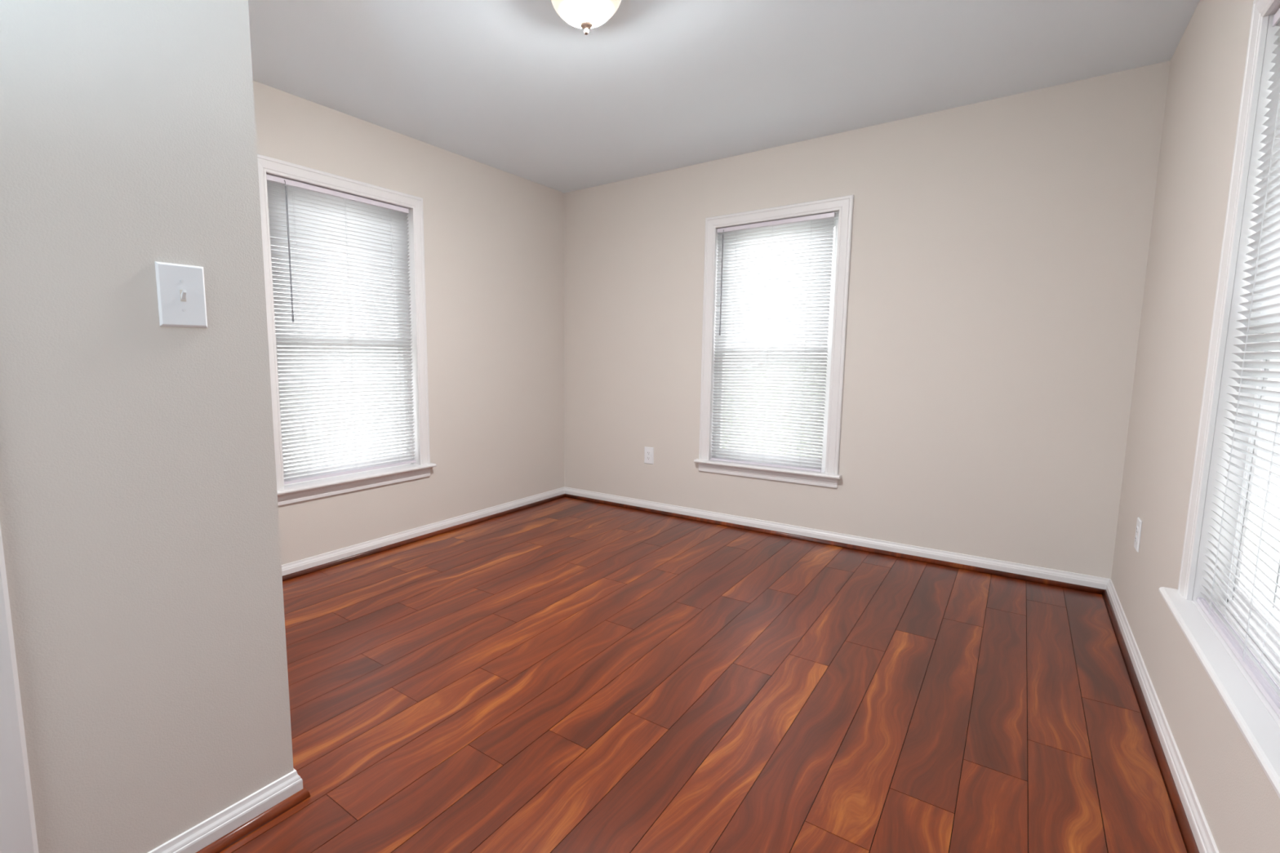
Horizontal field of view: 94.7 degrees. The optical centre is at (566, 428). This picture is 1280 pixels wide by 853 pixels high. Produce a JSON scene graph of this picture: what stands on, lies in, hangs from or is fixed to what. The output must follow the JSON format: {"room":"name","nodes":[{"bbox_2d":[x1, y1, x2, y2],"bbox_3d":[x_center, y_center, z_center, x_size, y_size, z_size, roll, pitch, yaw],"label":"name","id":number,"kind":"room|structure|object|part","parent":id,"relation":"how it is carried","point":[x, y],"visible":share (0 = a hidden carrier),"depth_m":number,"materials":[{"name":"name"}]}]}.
{"room":"empty bedroom","nodes":[
{"label":"empty bedroom","id":0,"kind":"room"},
{"bbox_2d":[0,0,293,852],"bbox_3d":[-1.439,-0.149,0.541,0.115,2.440,2.236,5,9,38],"label":"wall partition","id":1,"kind":"structure","parent":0,"point":[140,521],"depth_m":1.19,"materials":[{"name":"beige paint"}]},
{"bbox_2d":[0,524,38,852],"bbox_3d":[-1.273,0.009,0.667,0.016,2.097,0.881,5,9,38],"label":"trim","id":2,"kind":"structure","parent":1,"relation":"attached to","point":[18,833],"depth_m":1.06,"materials":[{"name":"white paint"}]},
{"bbox_2d":[155,261,207,328],"bbox_3d":[-0.808,-0.281,1.235,0.017,0.130,0.090,5,9,38],"label":"light switch","id":3,"kind":"object","parent":1,"relation":"attached to","point":[180,288],"visible":1,"depth_m":1.23,"materials":[{"name":"white plastic"}]},
{"bbox_2d":[253,80,564,564],"bbox_3d":[-1.021,-0.513,3.611,0.160,2.440,3.389,5,9,38],"label":"wall","id":4,"kind":"structure","parent":0,"point":[494,238],"depth_m":3.91,"materials":[{"name":"beige paint"}]},
{"bbox_2d":[257,153,436,506],"bbox_3d":[-1.234,-0.505,3.292,0.212,1.714,1.047,5,9,38],"label":"window","id":5,"kind":"structure","parent":4,"relation":"in","point":[295,492],"depth_m":3.34,"materials":[{"name":"white paint"}]},
{"bbox_2d":[266,173,416,484],"bbox_3d":[-1.207,-0.513,3.262,0.043,1.537,0.840,5,9,38],"label":"window blind","id":6,"kind":"object","parent":5,"relation":"attached to","point":[300,214],"visible":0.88,"depth_m":3.21,"materials":[{"name":"white plastic"}]},
{"bbox_3d":[-1.388,-0.480,3.042,0.027,1.499,0.007,5,9,38],"label":"ladder cord","id":7,"kind":"part","parent":6,"relation":"part of","materials":[{"name":"white fabric"}]},
{"bbox_3d":[-1.213,0.242,3.356,0.026,0.014,0.840,5,9,38],"label":"rail","id":8,"kind":"part","parent":6,"relation":"part of","materials":[{"name":"white plastic"}]},
{"bbox_3d":[-1.210,-0.507,3.269,0.027,1.499,0.007,5,9,38],"label":"ladder cord","id":9,"kind":"part","parent":6,"relation":"part of","materials":[{"name":"white fabric"}]},
{"bbox_3d":[-1.033,-0.534,3.497,0.027,1.499,0.007,5,9,38],"label":"ladder cord","id":10,"kind":"part","parent":6,"relation":"part of","materials":[{"name":"white fabric"}]},
{"bbox_3d":[-1.257,-0.132,3.354,0.026,0.758,0.845,5,9,38],"label":"sash","id":11,"kind":"part","parent":5,"relation":"part of","materials":[{"name":"white plastic"}]},
{"bbox_3d":[-1.271,-0.504,3.322,0.078,1.575,0.863,5,9,38],"label":"frame","id":12,"kind":"part","parent":5,"relation":"part of","materials":[{"name":"white plastic"}]},
{"bbox_3d":[-1.283,-0.869,3.287,0.026,0.794,0.845,5,9,38],"label":"sash","id":13,"kind":"part","parent":5,"relation":"part of","materials":[{"name":"white plastic"}]},
{"bbox_2d":[281,486,564,581],"bbox_3d":[-0.962,0.669,3.675,0.027,0.077,3.114,5,9,38],"label":"baseboard","id":14,"kind":"structure","parent":4,"relation":"attached to","point":[321,562],"depth_m":3.64,"materials":[{"name":"white paint"}]},
{"bbox_2d":[218,497,1187,852],"bbox_3d":[-0.326,0.943,1.786,3.373,0.020,5.350,5,9,38],"label":"floor","id":15,"kind":"structure","parent":0,"point":[565,674],"depth_m":1.96,"materials":[{"name":"red wood"}]},
{"bbox_2d":[248,0,1199,193],"bbox_3d":[-0.325,-1.565,1.488,3.693,0.150,5.670,5,9,38],"label":"ceiling","id":16,"kind":"structure","parent":0,"point":[512,86],"depth_m":2.60,"materials":[{"name":"white paint"}]},
{"bbox_2d":[551,0,621,35],"bbox_3d":[0.070,-1.477,2.066,0.280,0.160,0.280,5,9,38],"label":"ceiling light","id":17,"kind":"object","parent":16,"relation":"attached to","point":[585,15],"visible":1,"depth_m":2.04,"materials":[{"name":"white glass"}]},
{"bbox_2d":[564,60,1170,578],"bbox_3d":[1.364,-0.534,3.802,3.373,2.440,0.160,5,9,38],"label":"wall","id":18,"kind":"structure","parent":0,"point":[999,251],"depth_m":3.19,"materials":[{"name":"beige paint"}]},
{"bbox_2d":[644,446,653,464],"bbox_3d":[0.613,0.199,4.369,0.078,0.126,0.008,5,9,38],"label":"electrical outlet","id":19,"kind":"object","parent":18,"relation":"attached to","point":[648,451],"visible":1,"depth_m":4.36,"materials":[{"name":"white plastic"}]},
{"bbox_2d":[693,195,853,488],"bbox_3d":[1.329,-0.531,3.797,0.948,1.722,0.212,5,9,38],"label":"window","id":20,"kind":"structure","parent":18,"relation":"in","point":[842,206],"depth_m":3.67,"materials":[{"name":"white paint"}]},
{"bbox_2d":[710,212,835,472],"bbox_3d":[1.302,-0.531,3.767,0.750,1.561,0.043,5,9,38],"label":"window blind","id":21,"kind":"object","parent":20,"relation":"attached to","point":[811,228],"visible":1,"depth_m":3.75,"materials":[{"name":"white plastic"}]},
{"bbox_3d":[1.115,-0.542,3.920,0.007,1.522,0.027,5,9,38],"label":"ladder cord","id":22,"kind":"part","parent":21,"relation":"part of","materials":[{"name":"white fabric"}]},
{"bbox_3d":[1.298,0.235,3.869,0.730,0.014,0.026,5,9,38],"label":"rail","id":23,"kind":"part","parent":21,"relation":"part of","materials":[{"name":"white plastic"}]},
{"bbox_3d":[1.301,-0.525,3.777,0.007,1.522,0.027,5,9,38],"label":"ladder cord","id":24,"kind":"part","parent":21,"relation":"part of","materials":[{"name":"white fabric"}]},
{"bbox_3d":[1.486,-0.508,3.634,0.007,1.522,0.027,5,9,38],"label":"ladder cord","id":25,"kind":"part","parent":21,"relation":"part of","materials":[{"name":"white fabric"}]},
{"bbox_3d":[1.346,-0.155,3.864,0.746,0.758,0.026,5,9,38],"label":"sash","id":26,"kind":"part","parent":20,"relation":"part of","materials":[{"name":"white plastic"}]},
{"bbox_3d":[1.358,-0.531,3.834,0.764,1.582,0.078,5,9,38],"label":"frame","id":27,"kind":"part","parent":20,"relation":"part of","materials":[{"name":"white plastic"}]},
{"bbox_3d":[1.367,-0.896,3.802,0.746,0.800,0.026,5,9,38],"label":"sash","id":28,"kind":"part","parent":20,"relation":"part of","materials":[{"name":"white plastic"}]},
{"bbox_2d":[564,486,1110,594],"bbox_3d":[1.306,0.647,3.868,3.373,0.077,0.027,5,9,38],"label":"baseboard","id":29,"kind":"structure","parent":18,"relation":"attached to","point":[1086,583],"depth_m":3.48,"materials":[{"name":"white paint"}]},
{"bbox_2d":[1111,0,1279,852],"bbox_3d":[1.070,-0.150,0.565,0.160,2.440,5.670,5,9,38],"label":"wall","id":30,"kind":"structure","parent":0,"point":[1240,806],"depth_m":1.90,"materials":[{"name":"beige paint"}]},
{"bbox_2d":[1133,517,1142,552],"bbox_3d":[2.271,0.420,2.330,0.008,0.126,0.078,5,9,38],"label":"electrical outlet","id":31,"kind":"object","parent":30,"relation":"attached to","point":[1139,524],"visible":1,"depth_m":2.31,"materials":[{"name":"white plastic"}]},
{"bbox_2d":[1102,578,1218,852],"bbox_3d":[0.996,1.016,0.761,0.027,0.077,5.350,5,9,38],"label":"baseboard","id":32,"kind":"structure","parent":30,"relation":"attached to","point":[1197,837],"depth_m":1.68,"materials":[{"name":"white paint"}]},
{"bbox_2d":[1158,0,1279,798],"bbox_3d":[1.491,-0.220,1.145,0.212,1.648,1.047,5,9,38],"label":"window","id":33,"kind":"structure","parent":30,"relation":"in","point":[1257,721],"depth_m":1.50,"materials":[{"name":"white paint"}]},
{"bbox_3d":[1.441,-0.266,1.179,0.018,1.564,1.011,5,9,38],"label":"casing","id":34,"kind":"part","parent":33,"relation":"part of","materials":[{"name":"white paint"}]},
{"bbox_2d":[1196,8,1279,717],"bbox_3d":[1.467,-0.226,1.167,0.029,1.486,0.845,5,9,38],"label":"window blind","id":35,"kind":"object","parent":33,"relation":"attached to","point":[1263,305],"visible":1,"depth_m":1.37,"materials":[{"name":"white plastic"}]},
{"bbox_3d":[1.466,0.505,1.254,0.026,0.014,0.845,5,9,38],"label":"rail","id":36,"kind":"part","parent":35,"relation":"part of","materials":[{"name":"white plastic"}]},
{"bbox_3d":[1.644,-0.246,1.395,0.027,1.448,0.007,5,9,38],"label":"ladder cord","id":37,"kind":"part","parent":35,"relation":"part of","materials":[{"name":"white fabric"}]},
{"bbox_3d":[1.465,-0.219,1.166,0.027,1.448,0.007,5,9,38],"label":"ladder cord","id":38,"kind":"part","parent":35,"relation":"part of","materials":[{"name":"white plastic"}]},
{"bbox_3d":[1.528,-0.212,1.117,0.078,1.508,0.863,5,9,38],"label":"frame","id":39,"kind":"part","parent":33,"relation":"part of","materials":[{"name":"white plastic"}]},
{"bbox_3d":[1.514,0.124,1.169,0.026,0.758,0.845,5,9,38],"label":"sash","id":40,"kind":"part","parent":33,"relation":"part of","materials":[{"name":"white plastic"}]},
{"label":"outside","id":41,"kind":"structure","parent":0,"visible":0},
{"bbox_2d":[280,382,400,470],"bbox_3d":[-0.018,1.183,4.983,80.000,0.050,80.000,5,9,38],"label":"window pane","id":42,"kind":"structure","parent":41,"point":[385,382],"depth_m":15.22,"materials":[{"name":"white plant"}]},
{"bbox_2d":[721,356,826,457],"bbox_3d":[3.763,-0.175,8.495,10.500,1.840,1.215,5,9,38],"label":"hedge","id":43,"kind":"object","parent":42,"relation":"on","point":[823,357],"visible":0.06,"depth_m":8.44,"materials":[{"name":"green plant"}]},
{"bbox_3d":[-1.398,-0.303,1.843,1.428,2.440,0.115,5,9,38],"label":"wall","id":44,"kind":"structure","parent":0,"visible":0},
{"bbox_2d":[147,768,310,852],"bbox_3d":[-1.450,0.891,1.802,1.570,0.077,0.519,5,9,38],"label":"baseboard","id":45,"kind":"structure","parent":44,"relation":"attached to","point":[228,826],"depth_m":1.41,"materials":[{"name":"white paint"}]},
{"bbox_3d":[-1.450,0.917,1.805,1.570,0.024,0.519,5,9,38],"label":"shoe moulding","id":46,"kind":"part","parent":45,"relation":"part of","materials":[{"name":"red wood"}]}
]}

